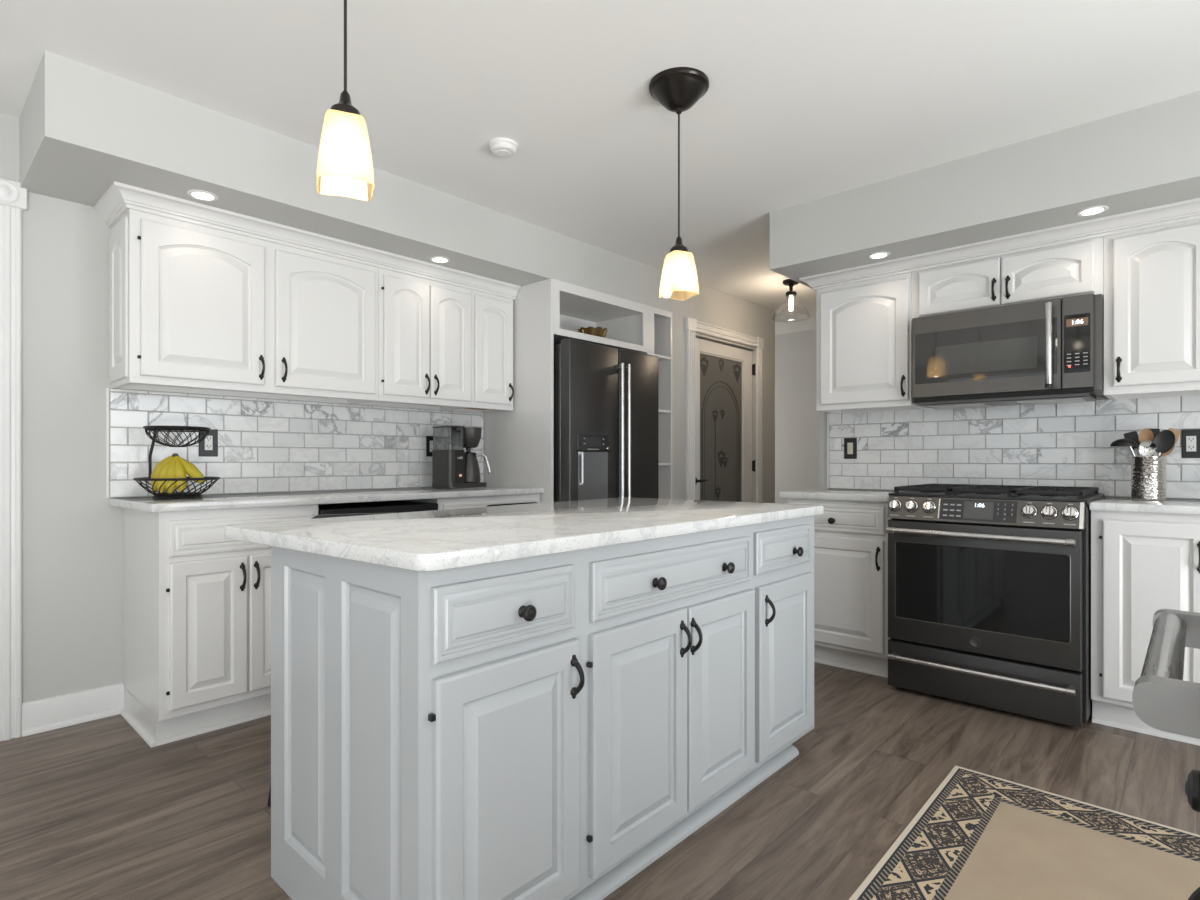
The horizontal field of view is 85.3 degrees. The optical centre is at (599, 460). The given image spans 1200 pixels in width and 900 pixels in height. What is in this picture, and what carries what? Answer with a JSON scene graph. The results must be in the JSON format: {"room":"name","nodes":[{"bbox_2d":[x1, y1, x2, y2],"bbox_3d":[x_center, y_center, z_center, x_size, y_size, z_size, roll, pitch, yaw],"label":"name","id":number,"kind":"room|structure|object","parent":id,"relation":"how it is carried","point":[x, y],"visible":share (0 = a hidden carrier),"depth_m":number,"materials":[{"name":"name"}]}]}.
{"room":"kitchen","nodes":[
{"label":"kitchen","id":0,"kind":"room"},
{"bbox_2d":[0,113,421,702],"bbox_3d":[-2.392,-0.135,2.541,0.100,2.440,7.112,0,0,43],"label":"wall","id":1,"kind":"structure","parent":0,"point":[73,540],"depth_m":2.67,"materials":[{"name":"paint"}]},
{"bbox_2d":[0,205,21,740],"bbox_3d":[-2.323,0.046,2.525,0.022,2.077,0.118,0,0,43],"label":"trim","id":2,"kind":"structure","parent":1,"relation":"attached to","point":[10,217],"depth_m":2.54,"materials":[{"name":"white wood"}]},
{"bbox_2d":[0,178,26,210],"bbox_3d":[-2.312,-1.042,2.522,0.042,0.101,0.140,0,0,43],"label":"trim","id":3,"kind":"structure","parent":1,"relation":"attached to","point":[11,194],"depth_m":2.53,"materials":[{"name":"white wood"}]},
{"bbox_2d":[22,683,123,736],"bbox_3d":[-2.169,1.022,2.691,0.026,0.125,0.332,0,0,43],"label":"baseboard","id":4,"kind":"structure","parent":1,"relation":"attached to","point":[43,715],"depth_m":2.68,"materials":[{"name":"white wood"}]},
{"bbox_2d":[106,388,108,497],"bbox_3d":[-2.100,-0.077,2.777,0.011,0.470,0.010,0,0,43],"label":"trim","id":5,"kind":"structure","parent":1,"relation":"attached to","point":[107,389],"depth_m":2.77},
{"bbox_2d":[109,209,377,403],"bbox_3d":[-1.603,-0.656,3.054,0.367,0.688,1.074,0,0,43],"label":"upper cabinet","id":6,"kind":"object","parent":1,"relation":"attached to","point":[194,309],"visible":1,"depth_m":2.85,"materials":[{"name":"white wood"}]},
{"bbox_2d":[94,181,520,299],"bbox_3d":[-1.311,-1.035,3.368,0.374,0.074,2.032,0,0,43],"label":"trim","id":7,"kind":"structure","parent":6,"relation":"attached to","point":[119,197],"depth_m":2.96,"materials":[{"name":"white wood"}]},
{"bbox_2d":[109,388,483,497],"bbox_3d":[-1.427,-0.077,3.511,0.010,0.470,1.980,0,0,43],"label":"backsplash","id":8,"kind":"structure","parent":1,"relation":"attached to","point":[265,445],"depth_m":3.30,"materials":[{"name":"tile"}]},
{"bbox_2d":[199,429,217,456],"bbox_3d":[-1.836,-0.085,3.053,0.008,0.128,0.080,0,0,43],"label":"wall outlet","id":9,"kind":"object","parent":8,"relation":"attached to","point":[208,447],"visible":0.91,"depth_m":3.06,"materials":[{"name":"black plastic"}]},
{"bbox_2d":[205,436,212,449],"bbox_3d":[-1.834,-0.085,3.050,0.002,0.068,0.033,0,0,43],"label":"socket","id":10,"kind":"object","parent":9,"relation":"attached to","point":[209,439],"depth_m":3.05,"materials":[{"name":"white plastic"}]},
{"bbox_2d":[426,436,436,456],"bbox_3d":[-1.019,-0.089,3.944,0.008,0.124,0.076,0,0,43],"label":"wall outlet","id":11,"kind":"object","parent":8,"relation":"attached to","point":[431,441],"visible":0.87,"depth_m":3.94,"materials":[{"name":"black plastic"}]},
{"bbox_2d":[430,441,433,451],"bbox_3d":[-1.016,-0.089,3.942,0.002,0.068,0.033,0,0,43],"label":"socket","id":12,"kind":"object","parent":11,"relation":"attached to","point":[431,442],"depth_m":3.94,"materials":[{"name":"white plastic"}]},
{"bbox_2d":[355,268,471,409],"bbox_3d":[-1.041,-0.656,3.667,0.367,0.688,0.586,0,0,43],"label":"upper cabinet","id":13,"kind":"object","parent":1,"relation":"attached to","point":[425,325],"visible":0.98,"depth_m":3.54,"materials":[{"name":"white wood"}]},
{"bbox_2d":[445,290,513,412],"bbox_3d":[-0.737,-0.656,3.998,0.367,0.688,0.311,0,0,43],"label":"upper cabinet","id":14,"kind":"object","parent":1,"relation":"attached to","point":[492,315],"visible":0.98,"depth_m":3.89,"materials":[{"name":"white wood"}]},
{"bbox_2d":[0,0,1199,334],"bbox_3d":[0.197,-1.385,1.990,6.800,0.060,10.400,0,0,43],"label":"ceiling","id":15,"kind":"structure","parent":0,"point":[804,101],"depth_m":2.34,"materials":[{"name":"paint"}]},
{"bbox_2d":[317,0,373,201],"bbox_3d":[-0.557,-0.975,1.424,0.216,0.760,0.216,0,0,43],"label":"pendant lamp","id":16,"kind":"object","parent":15,"relation":"hanging from","point":[345,166],"visible":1,"depth_m":1.39,"materials":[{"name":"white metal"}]},
{"bbox_2d":[489,137,517,157],"bbox_3d":[-0.414,-1.335,2.788,0.124,0.040,0.124,0,0,43],"label":"smoke detector","id":17,"kind":"object","parent":15,"relation":"attached to","point":[501,147],"visible":1,"depth_m":2.76,"materials":[{"name":"white plastic"}]},
{"bbox_2d":[649,67,708,300],"bbox_3d":[0.284,-0.975,2.346,0.216,0.760,0.216,0,0,43],"label":"pendant lamp","id":18,"kind":"object","parent":15,"relation":"hanging from","point":[677,89],"visible":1,"depth_m":2.30,"materials":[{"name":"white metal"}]},
{"bbox_2d":[774,279,809,315],"bbox_3d":[1.437,-1.215,4.896,0.284,0.280,0.284,0,0,43],"label":"ceiling lamp","id":19,"kind":"object","parent":15,"relation":"attached to","point":[788,282],"visible":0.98,"depth_m":4.88,"materials":[{"name":"brown metal"}]},
{"bbox_2d":[0,662,1199,899],"bbox_3d":[0.197,1.115,1.990,6.800,0.060,10.400,0,0,43],"label":"floor","id":20,"kind":"structure","parent":0,"point":[89,810],"depth_m":2.12,"materials":[{"name":"brown wood"}]},
{"bbox_2d":[120,504,317,747],"bbox_3d":[-1.645,0.638,2.834,0.602,0.893,0.621,0,0,43],"label":"base cabinet","id":21,"kind":"object","parent":20,"relation":"on","point":[197,599],"visible":0.8,"depth_m":2.58,"materials":[{"name":"white wood"}]},
{"bbox_2d":[108,486,543,511],"bbox_3d":[-1.218,0.175,3.318,0.580,0.032,1.984,0,0,43],"label":"countertop","id":22,"kind":"structure","parent":21,"relation":"on","point":[249,500],"depth_m":2.92,"materials":[{"name":"stone"}]},
{"bbox_2d":[133,426,219,498],"bbox_3d":[-1.818,0.006,2.804,0.315,0.306,0.315,0,0,43],"label":"fruit basket","id":23,"kind":"object","parent":22,"relation":"on","point":[174,495],"visible":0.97,"depth_m":2.76,"materials":[{"name":"black metal"}]},
{"bbox_2d":[151,453,203,494],"bbox_3d":[-1.802,0.055,2.767,0.227,0.174,0.107,0,0,0],"label":"banana bunch","id":24,"kind":"object","parent":23,"relation":"in","point":[174,466],"visible":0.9,"depth_m":2.75,"materials":[{"name":"yellow food"}]},
{"bbox_2d":[432,426,485,487],"bbox_3d":[-0.827,-0.023,3.863,0.199,0.356,0.287,0,0,43],"label":"coffee maker","id":25,"kind":"object","parent":22,"relation":"on","point":[448,466],"visible":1,"depth_m":3.77,"materials":[{"name":"plastic"}]},
{"bbox_2d":[459,427,481,447],"bbox_3d":[-0.788,-0.140,3.898,0.156,0.121,0.156,0,0,43],"label":"basket","id":26,"kind":"object","parent":25,"relation":"on","point":[469,437],"depth_m":3.83,"materials":[{"name":"plastic"}]},
{"bbox_2d":[465,451,490,482],"bbox_3d":[-0.770,0.033,3.911,0.149,0.190,0.184,0,0,43],"label":"coffee carafe","id":27,"kind":"object","parent":25,"relation":"on","point":[472,471],"visible":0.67,"depth_m":3.85,"materials":[{"name":"silver metal"}]},
{"bbox_2d":[267,512,394,805],"bbox_3d":[-0.872,0.643,2.319,0.530,0.884,0.391,0,0,-22],"label":"bar stool","id":28,"kind":"object","parent":20,"relation":"on","point":[358,514],"visible":0.11,"depth_m":2.44,"materials":[{"name":"black plastic"}]},
{"bbox_2d":[318,500,437,514],"bbox_3d":[-1.218,0.651,3.281,0.589,0.868,0.606,0,0,43],"label":"dishwasher","id":29,"kind":"object","parent":20,"relation":"on","point":[398,506],"visible":0.16,"depth_m":3.17,"materials":[{"name":"black plastic"}]},
{"bbox_2d":[401,493,539,509],"bbox_3d":[-0.779,0.638,3.777,0.600,0.893,0.710,0,0,43],"label":"base cabinet","id":30,"kind":"object","parent":20,"relation":"on","point":[479,501],"visible":0.02,"depth_m":3.54,"materials":[{"name":"white wood"}]},
{"bbox_2d":[487,502,536,506],"bbox_3d":[-0.315,0.647,3.104,0.392,0.874,0.532,0,0,43],"label":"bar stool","id":31,"kind":"object","parent":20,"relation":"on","point":[524,502],"visible":0.09,"depth_m":3.22,"materials":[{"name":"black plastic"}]},
{"bbox_2d":[271,516,813,899],"bbox_3d":[0.000,0.645,2.078,0.755,0.879,1.720,0,0,43],"label":"kitchen island","id":32,"kind":"object","parent":20,"relation":"on","point":[550,726],"visible":0.99,"depth_m":1.52,"materials":[{"name":"white wood"}]},
{"bbox_2d":[224,497,823,570],"bbox_3d":[-0.091,0.188,2.142,0.948,0.035,1.840,0,0,43],"label":"island countertop","id":33,"kind":"structure","parent":32,"relation":"on","point":[434,540],"depth_m":1.66,"materials":[{"name":"stone"}]},
{"bbox_2d":[484,278,671,502],"bbox_3d":[-0.119,0.007,4.469,0.641,2.156,1.196,0,0,43],"label":"refrigerator surround","id":34,"kind":"object","parent":20,"relation":"on","point":[519,442],"visible":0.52,"depth_m":4.03,"materials":[{"name":"white wood"}]},
{"bbox_2d":[577,326,607,337],"bbox_3d":[-0.051,-0.835,4.368,0.203,0.095,0.212,0,0,43],"label":"scalloped bowl","id":35,"kind":"object","parent":34,"relation":"in","point":[598,331],"visible":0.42,"depth_m":4.29,"materials":[{"name":"gold metal"}]},
{"bbox_2d":[651,353,670,360],"bbox_3d":[0.200,-0.739,4.798,0.610,0.018,0.250,0,0,43],"label":"shelf","id":36,"kind":"object","parent":34,"relation":"attached to","point":[664,357],"depth_m":4.67,"materials":[{"name":"white wood"}]},
{"bbox_2d":[658,409,670,413],"bbox_3d":[0.200,-0.356,4.798,0.610,0.018,0.250,0,0,43],"label":"shelf","id":37,"kind":"object","parent":34,"relation":"attached to","point":[660,411],"depth_m":4.66,"materials":[{"name":"white wood"}]},
{"bbox_2d":[554,339,657,501],"bbox_3d":[-0.137,0.170,4.301,0.805,1.770,0.850,0,0,43],"label":"refrigerator","id":38,"kind":"object","parent":20,"relation":"on","point":[606,398],"visible":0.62,"depth_m":3.97,"materials":[{"name":"metal"}]},
{"bbox_2d":[788,498,890,677],"bbox_3d":[1.405,0.644,3.569,0.565,0.881,0.596,0,0,43],"label":"base cabinet","id":39,"kind":"object","parent":20,"relation":"on","point":[851,537],"visible":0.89,"depth_m":3.33,"materials":[{"name":"white wood"}]},
{"bbox_2d":[779,488,902,501],"bbox_3d":[1.401,0.186,3.590,0.606,0.034,0.574,0,0,43],"label":"countertop","id":40,"kind":"structure","parent":39,"relation":"on","point":[821,494],"depth_m":3.44,"materials":[{"name":"stone"}]},
{"bbox_2d":[886,484,1103,727],"bbox_3d":[1.844,0.604,3.054,0.768,0.962,0.742,0,0,43],"label":"range","id":41,"kind":"object","parent":20,"relation":"on","point":[989,586],"visible":1,"depth_m":2.79,"materials":[{"name":"grey metal"}]},
{"bbox_2d":[888,491,1103,505],"bbox_3d":[1.879,0.168,3.092,0.768,0.034,0.638,0,0,43],"label":"cooktop","id":42,"kind":"object","parent":41,"relation":"in","point":[954,498],"depth_m":2.84,"materials":[{"name":"black metal"}]},
{"bbox_2d":[849,765,1199,899],"bbox_3d":[1.243,1.081,1.654,0.860,0.006,0.985,0,0,43],"label":"rug","id":43,"kind":"object","parent":20,"relation":"on","point":[978,836],"visible":1,"depth_m":1.79,"materials":[{"name":"beige fabric"}]},
{"bbox_2d":[1091,510,1199,745],"bbox_3d":[2.329,0.643,2.722,0.396,0.883,0.596,0,0,43],"label":"base cabinet","id":44,"kind":"object","parent":20,"relation":"on","point":[1143,564],"visible":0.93,"depth_m":2.58,"materials":[{"name":"white wood"}]},
{"bbox_2d":[1090,497,1199,514],"bbox_3d":[2.880,0.185,2.233,1.872,0.032,0.574,0,0,43],"label":"countertop","id":45,"kind":"structure","parent":44,"relation":"on","point":[1122,504],"depth_m":2.58,"materials":[{"name":"stone"}]},
{"bbox_2d":[1130,456,1166,499],"bbox_3d":[2.400,0.074,2.849,0.122,0.188,0.122,0,0,43],"label":"utensil crock","id":46,"kind":"object","parent":45,"relation":"on","point":[1148,473],"visible":1,"depth_m":2.80,"materials":[{"name":"silver metal"}]},
{"bbox_2d":[1110,439,1137,455],"bbox_3d":[2.341,0.029,2.863,0.154,0.254,0.084,0,0,43],"label":"ladle","id":47,"kind":"object","parent":46,"relation":"in","point":[1120,442],"visible":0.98,"depth_m":2.86,"materials":[{"name":"plastic"}]},
{"bbox_2d":[1124,431,1139,455],"bbox_3d":[2.398,0.011,2.893,0.018,0.289,0.116,0,0,-32],"label":"spatula","id":48,"kind":"object","parent":46,"relation":"in","point":[1133,435],"visible":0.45,"depth_m":2.91,"materials":[{"name":"plastic"}]},
{"bbox_2d":[1138,428,1153,442],"bbox_3d":[2.396,0.006,2.856,0.052,0.297,0.016,0,0,43],"label":"wooden spoon","id":49,"kind":"object","parent":46,"relation":"in","point":[1145,434],"visible":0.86,"depth_m":2.86,"materials":[{"name":"brown wood"}]},
{"bbox_2d":[1138,440,1155,455],"bbox_3d":[2.381,0.033,2.830,0.060,0.244,0.033,0,0,43],"label":"serving spoon","id":50,"kind":"object","parent":46,"relation":"in","point":[1146,448],"visible":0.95,"depth_m":2.83,"materials":[{"name":"silver metal"}]},
{"bbox_2d":[1150,429,1159,455],"bbox_3d":[2.425,0.005,2.858,0.054,0.298,0.015,0,0,43],"label":"turner","id":51,"kind":"object","parent":46,"relation":"in","point":[1155,431],"visible":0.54,"depth_m":2.85,"materials":[{"name":"black plastic"}]},
{"bbox_2d":[1153,430,1174,455],"bbox_3d":[2.418,0.011,2.821,0.018,0.290,0.114,0,0,-43],"label":"slotted spoon","id":52,"kind":"object","parent":46,"relation":"in","point":[1164,440],"visible":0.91,"depth_m":2.81,"materials":[{"name":"plastic"}]},
{"bbox_2d":[1161,443,1174,455],"bbox_3d":[2.429,0.029,2.832,0.108,0.254,0.016,0,0,29],"label":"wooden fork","id":53,"kind":"object","parent":46,"relation":"in","point":[1172,448],"visible":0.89,"depth_m":2.81,"materials":[{"name":"beige wood"}]},
{"bbox_2d":[1168,428,1180,443],"bbox_3d":[2.448,0.006,2.842,0.133,0.299,0.015,0,0,30],"label":"wooden spatula","id":54,"kind":"object","parent":46,"relation":"in","point":[1176,432],"visible":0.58,"depth_m":2.81,"materials":[{"name":"beige wood"}]},
{"bbox_2d":[1132,609,1199,738],"bbox_3d":[1.030,0.642,0.719,0.654,0.885,0.548,0,0,43],"label":"chair","id":55,"kind":"object","parent":20,"relation":"on","point":[1161,698],"visible":1,"depth_m":0.74,"materials":[{"name":"grey metal"}]},
{"bbox_2d":[1185,769,1199,899],"bbox_3d":[0.748,0.643,0.380,0.609,0.884,0.329,0,0,43],"label":"chair","id":56,"kind":"object","parent":20,"relation":"on","point":[1192,784],"visible":1,"depth_m":0.56,"materials":[{"name":"black metal"}]},
{"bbox_2d":[19,50,1199,341],"bbox_3d":[1.243,-1.199,2.747,4.980,0.312,5.039,0,0,43],"label":"soffit","id":57,"kind":"structure","parent":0,"point":[84,129],"depth_m":2.76,"materials":[{"name":"paint"}]},
{"bbox_2d":[187,190,217,200],"bbox_3d":[-1.601,-1.069,2.626,0.108,0.005,0.108,0,0,43],"label":"recessed light","id":58,"kind":"object","parent":57,"relation":"in","point":[202,195],"visible":1,"depth_m":2.62,"materials":[{"name":"white plastic"}]},
{"bbox_2d":[430,256,449,262],"bbox_3d":[-0.851,-1.069,3.463,0.108,0.005,0.108,0,0,43],"label":"recessed light","id":59,"kind":"object","parent":57,"relation":"in","point":[437,259],"visible":1,"depth_m":3.45,"materials":[{"name":"white plastic"}]},
{"bbox_2d":[867,252,889,258],"bbox_3d":[1.412,-1.040,3.298,0.108,0.005,0.108,0,0,43],"label":"recessed light","id":60,"kind":"object","parent":57,"relation":"in","point":[877,255],"visible":1,"depth_m":3.29,"materials":[{"name":"white plastic"}]},
{"bbox_2d":[1076,206,1108,215],"bbox_3d":[2.050,-1.040,2.712,0.108,0.005,0.108,0,0,43],"label":"recessed light","id":61,"kind":"object","parent":57,"relation":"in","point":[1094,210],"visible":1,"depth_m":2.71,"materials":[{"name":"white plastic"}]},
{"bbox_2d":[672,313,774,502],"bbox_3d":[0.812,0.006,5.494,0.630,2.157,1.572,0,0,43],"label":"wall","id":62,"kind":"structure","parent":0,"point":[678,321],"depth_m":5.48,"materials":[{"name":"paint"}]},
{"bbox_2d":[686,330,761,502],"bbox_3d":[1.026,0.058,5.246,0.022,2.055,1.120,0,0,43],"label":"trim","id":63,"kind":"structure","parent":62,"relation":"attached to","point":[690,335],"depth_m":4.88,"materials":[{"name":"white wood"}]},
{"bbox_2d":[695,338,754,501],"bbox_3d":[1.011,0.066,5.281,0.096,2.023,0.947,0,0,43],"label":"door","id":64,"kind":"structure","parent":62,"relation":"in","point":[724,465],"depth_m":5.31,"materials":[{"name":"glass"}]},
{"bbox_2d":[686,317,763,348],"bbox_3d":[1.028,-1.018,5.243,0.028,0.095,1.139,0,0,43],"label":"trim","id":65,"kind":"structure","parent":62,"relation":"attached to","point":[692,324],"depth_m":5.18,"materials":[{"name":"white wood"}]},
{"bbox_2d":[775,329,818,503],"bbox_3d":[3.060,-0.135,6.000,5.600,2.440,0.120,0,0,43],"label":"wall","id":66,"kind":"structure","parent":0,"point":[796,415],"depth_m":6.84,"materials":[{"name":"paint"}]},
{"bbox_2d":[819,396,1169,498],"bbox_3d":[2.600,-0.135,2.962,3.272,2.440,0.120,0,0,43],"label":"wall","id":67,"kind":"structure","parent":0,"point":[822,415],"depth_m":4.00,"materials":[{"name":"paint"}]},
{"bbox_2d":[827,414,828,487],"bbox_3d":[1.393,-0.059,3.979,0.010,0.455,0.011,0,0,43],"label":"trim","id":68,"kind":"structure","parent":67,"relation":"attached to","point":[827,414],"depth_m":3.97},
{"bbox_2d":[816,272,928,412],"bbox_3d":[1.508,-0.632,3.633,0.511,0.691,0.360,0,0,43],"label":"upper cabinet","id":69,"kind":"object","parent":67,"relation":"attached to","point":[864,328],"visible":0.99,"depth_m":3.52,"materials":[{"name":"white wood"}]},
{"bbox_2d":[799,198,1199,290],"bbox_3d":[2.449,-1.009,2.760,3.217,0.066,0.378,0,0,43],"label":"trim","id":70,"kind":"structure","parent":69,"relation":"attached to","point":[1187,210],"depth_m":3.01,"materials":[{"name":"white wood"}]},
{"bbox_2d":[912,237,1103,318],"bbox_3d":[1.987,-0.851,3.194,0.787,0.255,0.360,0,0,43],"label":"upper cabinet","id":71,"kind":"object","parent":67,"relation":"attached to","point":[1075,268],"visible":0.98,"depth_m":3.05,"materials":[{"name":"white wood"}]},
{"bbox_2d":[912,293,1103,408],"bbox_3d":[1.964,-0.499,3.151,0.759,0.444,0.437,0,0,43],"label":"microwave","id":72,"kind":"object","parent":71,"relation":"attached to","point":[1049,351],"visible":0.98,"depth_m":3.01,"materials":[{"name":"metal"}]},
{"bbox_2d":[829,395,1199,498],"bbox_3d":[2.580,-0.063,2.892,3.207,0.462,0.010,0,0,43],"label":"backsplash","id":73,"kind":"structure","parent":67,"relation":"attached to","point":[1062,444],"depth_m":3.32,"materials":[{"name":"tile"}]},
{"bbox_2d":[844,438,856,458],"bbox_3d":[1.490,-0.075,3.876,0.076,0.124,0.014,0,0,43],"label":"light switch","id":74,"kind":"object","parent":73,"relation":"attached to","point":[850,444],"visible":1,"depth_m":3.87,"materials":[{"name":"black plastic"}]},
{"bbox_2d":[847,443,852,453],"bbox_3d":[1.490,-0.075,3.876,0.033,0.068,0.002,0,0,43],"label":"socket","id":75,"kind":"object","parent":74,"relation":"attached to","point":[849,445],"depth_m":3.87,"materials":[{"name":"beige plastic"}]},
{"bbox_2d":[1182,429,1199,457],"bbox_3d":[2.622,-0.076,2.841,0.125,0.126,0.008,0,0,43],"label":"wall outlet","id":76,"kind":"object","parent":73,"relation":"attached to","point":[1190,438],"visible":1,"depth_m":2.86,"materials":[{"name":"black plastic"}]},
{"bbox_2d":[1186,436,1195,450],"bbox_3d":[2.597,-0.076,2.860,0.033,0.068,0.002,0,0,43],"label":"socket","id":77,"kind":"object","parent":76,"relation":"attached to","point":[1190,440],"depth_m":2.86,"materials":[{"name":"white plastic"}]},
{"bbox_2d":[1104,219,1199,399],"bbox_3d":[2.416,-0.632,2.801,0.374,0.691,0.360,0,0,43],"label":"upper cabinet","id":78,"kind":"object","parent":67,"relation":"attached to","point":[1152,275],"visible":1,"depth_m":2.72,"materials":[{"name":"white wood"}]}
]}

